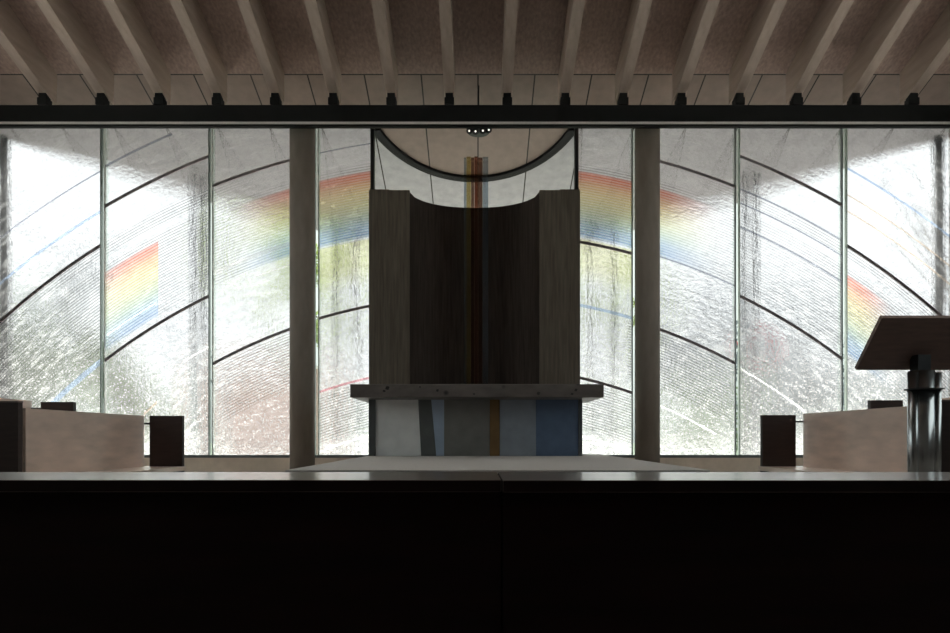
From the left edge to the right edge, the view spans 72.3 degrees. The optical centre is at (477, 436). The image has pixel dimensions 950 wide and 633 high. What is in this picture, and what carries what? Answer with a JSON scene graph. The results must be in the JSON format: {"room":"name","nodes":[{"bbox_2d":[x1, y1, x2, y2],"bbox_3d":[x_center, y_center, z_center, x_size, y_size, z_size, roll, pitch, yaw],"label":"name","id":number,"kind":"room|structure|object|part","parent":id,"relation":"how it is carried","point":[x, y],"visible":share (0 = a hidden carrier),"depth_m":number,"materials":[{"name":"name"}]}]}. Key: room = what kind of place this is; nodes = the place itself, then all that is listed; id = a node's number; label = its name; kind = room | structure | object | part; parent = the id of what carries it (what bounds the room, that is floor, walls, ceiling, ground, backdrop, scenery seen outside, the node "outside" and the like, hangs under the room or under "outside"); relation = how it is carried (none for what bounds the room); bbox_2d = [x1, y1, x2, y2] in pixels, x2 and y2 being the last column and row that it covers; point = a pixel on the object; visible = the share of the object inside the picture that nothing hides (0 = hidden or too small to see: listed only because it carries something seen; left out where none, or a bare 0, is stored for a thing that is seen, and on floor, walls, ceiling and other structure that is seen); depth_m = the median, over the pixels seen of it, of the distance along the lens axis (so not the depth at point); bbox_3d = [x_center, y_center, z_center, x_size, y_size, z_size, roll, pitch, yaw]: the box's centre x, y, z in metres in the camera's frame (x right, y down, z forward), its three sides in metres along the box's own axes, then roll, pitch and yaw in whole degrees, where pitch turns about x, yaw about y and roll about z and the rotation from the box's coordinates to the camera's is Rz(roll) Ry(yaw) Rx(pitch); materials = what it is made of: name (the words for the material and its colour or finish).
{"room":"house of worship","nodes":[
{"label":"house of worship","id":0,"kind":"room"},
{"bbox_2d":[144,458,802,471],"bbox_3d":[-0.065,0.546,10.740,15.770,0.409,0.200,0,0,0],"label":"wall","id":1,"kind":"structure","parent":0,"point":[192,464],"depth_m":10.64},
{"bbox_2d":[0,129,99,412],"bbox_3d":[-7.067,-2.323,10.710,1.799,5.667,0.100,0,0,0],"label":"window","id":2,"kind":"structure","parent":1,"relation":"in","point":[50,178],"depth_m":10.70,"materials":[{"name":"clear glass"}]},
{"bbox_2d":[100,129,209,457],"bbox_3d":[-5.298,-2.408,10.735,1.816,5.498,0.170,0,0,0],"label":"window","id":3,"kind":"structure","parent":1,"relation":"in","point":[156,180],"depth_m":10.70,"materials":[{"name":"clear glass"}]},
{"bbox_3d":[-5.280,0.318,10.710,1.780,0.047,0.100,0,0,0],"label":"sill rail","id":4,"kind":"part","parent":3,"relation":"part of","materials":[{"name":"metal"}]},
{"bbox_2d":[208,129,316,457],"bbox_3d":[-3.540,-2.408,10.735,1.775,5.498,0.170,0,0,0],"label":"window","id":5,"kind":"structure","parent":1,"relation":"in","point":[251,167],"depth_m":10.70,"materials":[{"name":"clear glass"}]},
{"bbox_3d":[-3.523,0.318,10.710,1.739,0.047,0.100,0,0,0],"label":"sill rail","id":6,"kind":"part","parent":5,"relation":"part of","materials":[{"name":"metal"}]},
{"bbox_2d":[315,129,369,457],"bbox_3d":[-2.211,-2.408,10.735,0.960,5.498,0.170,0,0,0],"label":"window","id":7,"kind":"structure","parent":1,"relation":"in","point":[344,154],"depth_m":10.70,"materials":[{"name":"clear glass"}]},
{"bbox_3d":[-2.189,0.318,10.710,0.916,0.047,0.100,0,0,0],"label":"sill rail","id":8,"kind":"part","parent":7,"relation":"part of","materials":[{"name":"metal"}]},
{"bbox_2d":[370,129,374,188],"bbox_3d":[-1.732,-2.203,10.700,0.058,5.906,0.120,0,0,0],"label":"trim","id":9,"kind":"structure","parent":1,"relation":"attached to","point":[372,131],"depth_m":10.64,"materials":[{"name":"black metal"}]},
{"bbox_2d":[375,129,573,181],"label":"trim","id":10,"kind":"structure","parent":1,"relation":"in","point":[380,135],"depth_m":11.44,"materials":[{"name":"black metal"}]},
{"bbox_2d":[574,129,578,188],"bbox_3d":[1.617,-2.203,10.700,0.058,5.906,0.120,0,0,0],"label":"trim","id":11,"kind":"structure","parent":1,"relation":"attached to","point":[576,131],"depth_m":10.64,"materials":[{"name":"black metal"}]},
{"bbox_2d":[579,129,633,457],"bbox_3d":[2.112,-2.408,10.735,0.993,5.498,0.170,0,0,0],"label":"window","id":12,"kind":"structure","parent":1,"relation":"in","point":[605,155],"depth_m":10.70,"materials":[{"name":"clear glass"}]},
{"bbox_3d":[2.091,0.318,10.710,0.949,0.047,0.100,0,0,0],"label":"sill rail","id":13,"kind":"part","parent":12,"relation":"part of","materials":[{"name":"metal"}]},
{"bbox_2d":[634,129,739,457],"bbox_3d":[3.438,-2.408,10.735,1.734,5.498,0.170,0,0,0],"label":"window","id":14,"kind":"structure","parent":1,"relation":"in","point":[697,166],"depth_m":10.70,"materials":[{"name":"clear glass"}]},
{"bbox_3d":[3.416,0.318,10.710,1.690,0.047,0.100,0,0,0],"label":"sill rail","id":15,"kind":"part","parent":14,"relation":"part of","materials":[{"name":"metal"}]},
{"bbox_2d":[738,129,847,457],"bbox_3d":[5.166,-2.408,10.735,1.799,5.498,0.170,0,0,0],"label":"window","id":16,"kind":"structure","parent":1,"relation":"in","point":[790,179],"depth_m":10.70,"materials":[{"name":"clear glass"}]},
{"bbox_3d":[5.140,0.318,10.710,1.747,0.047,0.100,0,0,0],"label":"sill rail","id":17,"kind":"part","parent":16,"relation":"part of","materials":[{"name":"metal"}]},
{"bbox_2d":[845,129,949,409],"bbox_3d":[6.922,-2.408,10.710,1.788,5.498,0.100,0,0,0],"label":"window","id":18,"kind":"structure","parent":1,"relation":"in","point":[899,179],"depth_m":10.70,"materials":[{"name":"clear glass"}]},
{"bbox_2d":[0,0,949,73],"bbox_3d":[0.000,-7.979,3.500,16.600,5.012,12.600,0,0,0],"label":"ceiling","id":19,"kind":"structure","parent":0,"point":[478,25],"depth_m":9.23,"materials":[{"name":"beige wood"}]},
{"bbox_2d":[0,0,56,104],"bbox_3d":[-6.423,-7.533,3.525,0.150,5.259,12.550,0,0,0],"label":"rafter","id":20,"kind":"object","parent":19,"relation":"attached to","point":[15,39],"visible":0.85,"depth_m":9.20,"materials":[{"name":"wood"}]},
{"bbox_2d":[35,0,113,104],"bbox_3d":[-5.566,-7.533,3.525,0.150,5.259,12.550,0,0,0],"label":"rafter","id":21,"kind":"object","parent":19,"relation":"attached to","point":[62,16],"visible":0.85,"depth_m":9.05,"materials":[{"name":"wood"}]},
{"bbox_2d":[102,0,170,104],"bbox_3d":[-4.710,-7.533,3.525,0.150,5.259,12.550,0,0,0],"label":"rafter","id":22,"kind":"object","parent":19,"relation":"attached to","point":[125,14],"visible":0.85,"depth_m":9.03,"materials":[{"name":"wood"}]},
{"bbox_2d":[170,0,226,104],"bbox_3d":[-3.853,-7.533,3.525,0.150,5.259,12.550,0,0,0],"label":"rafter","id":23,"kind":"object","parent":19,"relation":"attached to","point":[189,14],"visible":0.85,"depth_m":9.01,"materials":[{"name":"wood"}]},
{"bbox_2d":[237,0,283,104],"bbox_3d":[-2.995,-7.533,3.525,0.150,5.259,12.550,0,0,0],"label":"rafter","id":24,"kind":"object","parent":19,"relation":"attached to","point":[252,11],"visible":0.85,"depth_m":9.02,"materials":[{"name":"wood"}]},
{"bbox_2d":[304,0,340,104],"bbox_3d":[-2.139,-7.533,3.525,0.150,5.259,12.550,0,0,0],"label":"rafter","id":25,"kind":"object","parent":19,"relation":"attached to","point":[316,9],"visible":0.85,"depth_m":8.99,"materials":[{"name":"wood"}]},
{"bbox_2d":[371,0,397,104],"bbox_3d":[-1.282,-7.533,3.525,0.150,5.259,12.550,0,0,0],"label":"rafter","id":26,"kind":"object","parent":19,"relation":"attached to","point":[381,11],"visible":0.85,"depth_m":8.96,"materials":[{"name":"wood"}]},
{"bbox_2d":[439,0,454,104],"bbox_3d":[-0.424,-7.533,3.525,0.150,5.259,12.550,0,0,0],"label":"rafter","id":27,"kind":"object","parent":19,"relation":"attached to","point":[445,6],"visible":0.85,"depth_m":8.94,"materials":[{"name":"brown wood"}]},
{"bbox_2d":[502,0,517,104],"bbox_3d":[0.432,-7.533,3.525,0.150,5.259,12.550,0,0,0],"label":"rafter","id":28,"kind":"object","parent":19,"relation":"attached to","point":[510,6],"visible":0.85,"depth_m":8.95,"materials":[{"name":"wood"}]},
{"bbox_2d":[559,0,584,104],"bbox_3d":[1.290,-7.533,3.525,0.150,5.259,12.550,0,0,0],"label":"rafter","id":29,"kind":"object","parent":19,"relation":"attached to","point":[575,8],"visible":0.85,"depth_m":8.98,"materials":[{"name":"wood"}]},
{"bbox_2d":[615,0,651,104],"bbox_3d":[2.147,-7.533,3.525,0.150,5.259,12.550,0,0,0],"label":"rafter","id":30,"kind":"object","parent":19,"relation":"attached to","point":[640,9],"visible":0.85,"depth_m":9.01,"materials":[{"name":"wood"}]},
{"bbox_2d":[672,0,719,104],"bbox_3d":[3.003,-7.533,3.525,0.150,5.259,12.550,0,0,0],"label":"rafter","id":31,"kind":"object","parent":19,"relation":"attached to","point":[703,12],"visible":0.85,"depth_m":9.01,"materials":[{"name":"wood"}]},
{"bbox_2d":[729,0,786,104],"bbox_3d":[3.861,-7.533,3.525,0.150,5.259,12.550,0,0,0],"label":"rafter","id":32,"kind":"object","parent":19,"relation":"attached to","point":[767,13],"visible":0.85,"depth_m":9.03,"materials":[{"name":"wood"}]},
{"bbox_2d":[786,0,853,104],"bbox_3d":[4.718,-7.533,3.525,0.150,5.259,12.550,0,0,0],"label":"rafter","id":33,"kind":"object","parent":19,"relation":"attached to","point":[831,14],"visible":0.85,"depth_m":9.03,"materials":[{"name":"wood"}]},
{"bbox_2d":[843,0,921,104],"bbox_3d":[5.574,-7.533,3.525,0.150,5.259,12.550,0,0,0],"label":"rafter","id":34,"kind":"object","parent":19,"relation":"attached to","point":[893,17],"visible":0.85,"depth_m":9.04,"materials":[{"name":"wood"}]},
{"bbox_2d":[900,3,949,104],"bbox_3d":[6.431,-7.533,3.525,0.150,5.259,12.550,0,0,0],"label":"rafter","id":35,"kind":"object","parent":19,"relation":"attached to","point":[933,50],"visible":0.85,"depth_m":9.25,"materials":[{"name":"wood"}]},
{"bbox_2d":[0,74,949,229],"bbox_3d":[0.000,-4.819,11.950,16.600,1.908,4.300,0,0,0],"label":"wall","id":36,"kind":"structure","parent":0,"point":[446,150],"depth_m":10.21,"materials":[{"name":"beige paint"}]},
{"bbox_2d":[466,86,491,136],"bbox_3d":[0.016,-4.992,9.993,0.390,0.811,0.354,0,0,0],"label":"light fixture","id":37,"kind":"object","parent":36,"relation":"hanging from","point":[472,132],"visible":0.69,"depth_m":9.90,"materials":[{"name":"black metal"}]},
{"bbox_3d":[0.000,1.100,4.600,16.600,0.700,14.800,0,0,0],"label":"floor","id":38,"kind":"structure","parent":0,"visible":0},
{"bbox_2d":[0,401,22,471],"bbox_3d":[-4.186,0.227,5.357,0.828,1.046,0.065,0,0,0],"label":"screen panel","id":39,"kind":"object","parent":38,"relation":"on","point":[11,412],"visible":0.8,"depth_m":5.33,"materials":[{"name":"brown wood"}]},
{"bbox_2d":[0,398,75,410],"bbox_3d":[-5.105,0.168,6.510,0.990,1.165,2.020,0,0,0],"label":"bench","id":40,"kind":"object","parent":38,"relation":"on","point":[64,406],"visible":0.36,"depth_m":7.40,"materials":[{"name":"brown wood"}]},
{"bbox_3d":[-5.290,-0.117,6.510,0.380,0.595,2.020,0,0,0],"label":"backrest","id":41,"kind":"part","parent":40,"relation":"part of","materials":[{"name":"brown wood"}]},
{"bbox_3d":[-4.795,-0.110,7.430,0.370,0.580,0.060,0,0,0],"label":"panel","id":42,"kind":"part","parent":40,"relation":"part of","materials":[{"name":"brown wood"}]},
{"bbox_2d":[23,408,185,471],"bbox_3d":[-3.830,0.254,6.480,0.940,0.992,2.040,0,0,0],"label":"bench","id":43,"kind":"object","parent":38,"relation":"on","point":[53,440],"visible":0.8,"depth_m":6.49,"materials":[{"name":"brown wood"}]},
{"bbox_3d":[-3.830,0.360,6.475,0.940,0.050,2.030,0,0,0],"label":"seat","id":44,"kind":"part","parent":43,"relation":"part of","materials":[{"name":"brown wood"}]},
{"bbox_3d":[-3.545,0.046,7.410,0.370,0.577,0.060,0,0,0],"label":"panel","id":45,"kind":"part","parent":43,"relation":"part of","materials":[{"name":"brown wood"}]},
{"bbox_2d":[290,129,314,468],"bbox_3d":[-2.664,-2.077,9.855,0.420,5.653,0.420,0,0,0],"label":"column","id":46,"kind":"structure","parent":38,"relation":"on","point":[302,141],"depth_m":9.70,"materials":[{"name":"concrete"}]},
{"bbox_2d":[369,189,579,383],"bbox_3d":[-0.054,-1.536,10.490,3.250,4.572,0.980,0,0,0],"label":"torah ark","id":47,"kind":"object","parent":38,"relation":"on","point":[420,251],"visible":0.59,"depth_m":10.33,"materials":[{"name":"brown wood"}]},
{"bbox_2d":[0,472,949,632],"bbox_3d":[0.000,0.628,1.776,5.200,1.044,0.377,0,0,0],"label":"pew","id":48,"kind":"object","parent":38,"relation":"on","point":[81,552],"visible":1,"depth_m":1.63,"materials":[{"name":"brown wood"}]},
{"bbox_3d":[-1.272,0.583,1.645,2.657,0.894,0.030,0,0,0],"label":"panel","id":49,"kind":"part","parent":48,"relation":"part of","materials":[{"name":"brown wood"}]},
{"bbox_3d":[1.331,0.583,1.645,2.539,0.894,0.030,0,0,0],"label":"panel","id":50,"kind":"part","parent":48,"relation":"part of","materials":[{"name":"brown wood"}]},
{"bbox_2d":[471,156,482,383],"bbox_3d":[-0.032,-1.835,10.340,0.475,5.171,0.320,0,0,0],"label":"pillar","id":51,"kind":"structure","parent":38,"relation":"on","point":[476,162],"depth_m":10.28,"materials":[{"name":"metal"}]},
{"bbox_2d":[285,454,709,473],"bbox_3d":[0.155,0.505,7.510,3.350,0.490,4.780,0,0,0],"label":"platform","id":52,"kind":"object","parent":38,"relation":"on","point":[586,462],"visible":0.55,"depth_m":6.14,"materials":[{"name":"stone"}]},
{"bbox_2d":[350,384,603,455],"bbox_3d":[-0.013,-0.214,9.124,3.302,0.949,1.351,0,0,0],"label":"altar","id":53,"kind":"object","parent":52,"relation":"on","point":[404,419],"visible":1,"depth_m":8.95,"materials":[{"name":"multicoloured glass"}]},
{"bbox_3d":[-1.456,-0.127,9.260,0.090,0.774,0.680,0,0,0],"label":"panel","id":54,"kind":"part","parent":53,"relation":"part of","materials":[{"name":"black stone"}]},
{"bbox_3d":[-1.097,-0.127,8.975,0.624,0.774,0.050,0,0,0],"label":"white panel","id":55,"kind":"part","parent":53,"relation":"part of","materials":[{"name":"clear glass"}]},
{"bbox_3d":[-0.701,-0.127,8.975,0.245,0.774,0.050,0,0,0],"label":"slate panel","id":56,"kind":"part","parent":53,"relation":"part of","materials":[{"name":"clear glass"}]},
{"bbox_3d":[-0.556,-0.127,8.975,0.176,0.774,0.050,0,0,0],"label":"ice panel","id":57,"kind":"part","parent":53,"relation":"part of","materials":[{"name":"clear glass"}]},
{"bbox_3d":[-0.153,-0.127,8.975,0.624,0.774,0.050,0,0,0],"label":"grey panel","id":58,"kind":"part","parent":53,"relation":"part of","materials":[{"name":"clear glass"}]},
{"bbox_3d":[-0.014,-0.127,9.325,2.795,0.774,0.050,0,0,0],"label":"panel","id":59,"kind":"part","parent":53,"relation":"part of","materials":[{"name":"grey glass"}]},
{"bbox_3d":[0.549,-0.127,8.975,0.498,0.774,0.050,0,0,0],"label":"mist panel","id":60,"kind":"part","parent":53,"relation":"part of","materials":[{"name":"clear glass"}]},
{"bbox_3d":[1.091,-0.127,8.975,0.580,0.774,0.050,0,0,0],"label":"blue panel","id":61,"kind":"part","parent":53,"relation":"part of","materials":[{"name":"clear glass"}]},
{"bbox_3d":[1.408,-0.127,9.260,0.048,0.774,0.680,0,0,0],"label":"panel","id":62,"kind":"part","parent":53,"relation":"part of","materials":[{"name":"black stone"}]},
{"bbox_2d":[635,129,659,462],"bbox_3d":[2.567,-2.077,9.855,0.420,5.653,0.420,0,0,0],"label":"column","id":63,"kind":"structure","parent":38,"relation":"on","point":[647,141],"depth_m":9.70,"materials":[{"name":"concrete"}]},
{"bbox_2d":[758,406,906,471],"bbox_3d":[3.715,0.242,6.530,0.970,1.015,1.940,0,0,0],"label":"bench","id":64,"kind":"object","parent":38,"relation":"on","point":[864,440],"visible":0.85,"depth_m":6.62,"materials":[{"name":"brown wood"}]},
{"bbox_3d":[3.420,0.043,7.410,0.380,0.585,0.060,0,0,0],"label":"panel","id":65,"kind":"part","parent":64,"relation":"part of","materials":[{"name":"brown wood"}]},
{"bbox_3d":[3.715,0.360,6.525,0.970,0.050,1.930,0,0,0],"label":"seat","id":66,"kind":"part","parent":64,"relation":"part of","materials":[{"name":"brown wood"}]},
{"bbox_3d":[3.890,0.035,6.530,0.380,0.600,1.940,0,0,0],"label":"backrest","id":67,"kind":"part","parent":64,"relation":"part of","materials":[{"name":"brown wood"}]},
{"bbox_2d":[855,316,949,471],"bbox_3d":[3.552,-0.095,5.210,0.889,1.689,0.420,0,0,0],"label":"lectern","id":68,"kind":"object","parent":38,"relation":"on","point":[920,345],"visible":0.63,"depth_m":5.13,"materials":[{"name":"brown wood"}]},
{"bbox_2d":[868,398,949,408],"bbox_3d":[4.975,0.165,6.510,1.010,1.170,2.020,0,0,0],"label":"bench","id":69,"kind":"object","parent":38,"relation":"on","point":[872,404],"visible":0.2,"depth_m":7.40,"materials":[{"name":"brown wood"}]},
{"bbox_3d":[4.655,-0.120,7.430,0.370,0.600,0.060,0,0,0],"label":"panel","id":70,"kind":"part","parent":69,"relation":"part of","materials":[{"name":"brown wood"}]},
{"bbox_2d":[942,400,949,471],"bbox_3d":[4.195,0.223,5.357,0.810,1.055,0.065,0,0,0],"label":"screen panel","id":71,"kind":"object","parent":38,"relation":"on","point":[945,403],"visible":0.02,"depth_m":5.33,"materials":[{"name":"brown wood"}]},
{"bbox_3d":[7.970,-4.543,4.000,0.300,11.385,13.600,0,0,0],"label":"wall","id":72,"kind":"structure","parent":0,"visible":0},
{"bbox_2d":[0,105,949,128],"bbox_3d":[-0.065,-4.742,9.620,15.770,0.322,0.080,0,0,0],"label":"roof beam","id":73,"kind":"structure","parent":72,"relation":"attached to","point":[11,116],"depth_m":9.60,"materials":[{"name":"metal"}]},
{"bbox_3d":[-0.065,-4.597,9.621,15.770,0.032,0.067,0,0,0],"label":"shadow rail","id":74,"kind":"part","parent":73,"relation":"part of","materials":[{"name":"metal"}]},
{"label":"outside","id":75,"kind":"structure","parent":0,"visible":0},
{"bbox_2d":[211,443,737,454],"bbox_3d":[0.000,0.950,54.500,120.000,0.200,71.000,0,0,0],"label":"ground","id":76,"kind":"structure","parent":75,"point":[211,443],"depth_m":44.20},
{"bbox_2d":[316,243,317,346],"bbox_3d":[-5.680,-3.022,21.591,5.057,7.750,2.428,0,0,17],"label":"tree","id":77,"kind":"object","parent":76,"relation":"on","point":[316,243],"visible":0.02,"depth_m":20.79,"materials":[{"name":"green plant"}]},
{"bbox_2d":[633,298,634,330],"bbox_3d":[4.197,-2.604,20.964,2.768,6.908,1.873,0,0,0],"label":"tree","id":78,"kind":"object","parent":76,"relation":"on","point":[633,298],"visible":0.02,"depth_m":20.71,"materials":[{"name":"green plant"}]},
{"bbox_2d":[736,320,737,398],"bbox_3d":[7.492,-2.078,22.333,4.225,5.856,3.113,0,0,0],"label":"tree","id":79,"kind":"object","parent":76,"relation":"on","point":[737,320],"visible":0.02,"depth_m":22.10,"materials":[{"name":"green plant"}]},
{"bbox_2d":[736,323,843,407],"bbox_3d":[13.055,-2.137,27.013,5.850,5.975,3.646,0,0,0],"label":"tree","id":80,"kind":"object","parent":76,"relation":"on","point":[736,323],"visible":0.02,"depth_m":27.08,"materials":[{"name":"green plant"}]},
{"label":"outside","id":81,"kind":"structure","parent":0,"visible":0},
{"bbox_3d":[0.000,1.300,-0.500,120.000,0.900,39.000,0,0,0],"label":"ground","id":82,"kind":"structure","parent":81,"visible":0},
{"bbox_2d":[211,366,317,454],"bbox_3d":[-5.388,-0.503,17.125,3.138,2.707,0.330,0,0,0],"label":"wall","id":83,"kind":"structure","parent":82,"relation":"on","point":[211,366],"depth_m":17.00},
{"bbox_2d":[736,386,737,452],"bbox_3d":[5.917,-0.528,17.967,3.123,2.826,1.884,0,0,0],"label":"shrub","id":84,"kind":"object","parent":82,"relation":"on","point":[736,386],"visible":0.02,"depth_m":17.72,"materials":[{"name":"green plant"}]},
{"bbox_2d":[736,331,843,433],"bbox_3d":[7.227,-0.941,14.973,2.963,3.582,1.842,0,0,0],"label":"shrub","id":85,"kind":"object","parent":82,"relation":"on","point":[737,331],"visible":0.02,"depth_m":15.20,"materials":[{"name":"green plant"}]}
]}

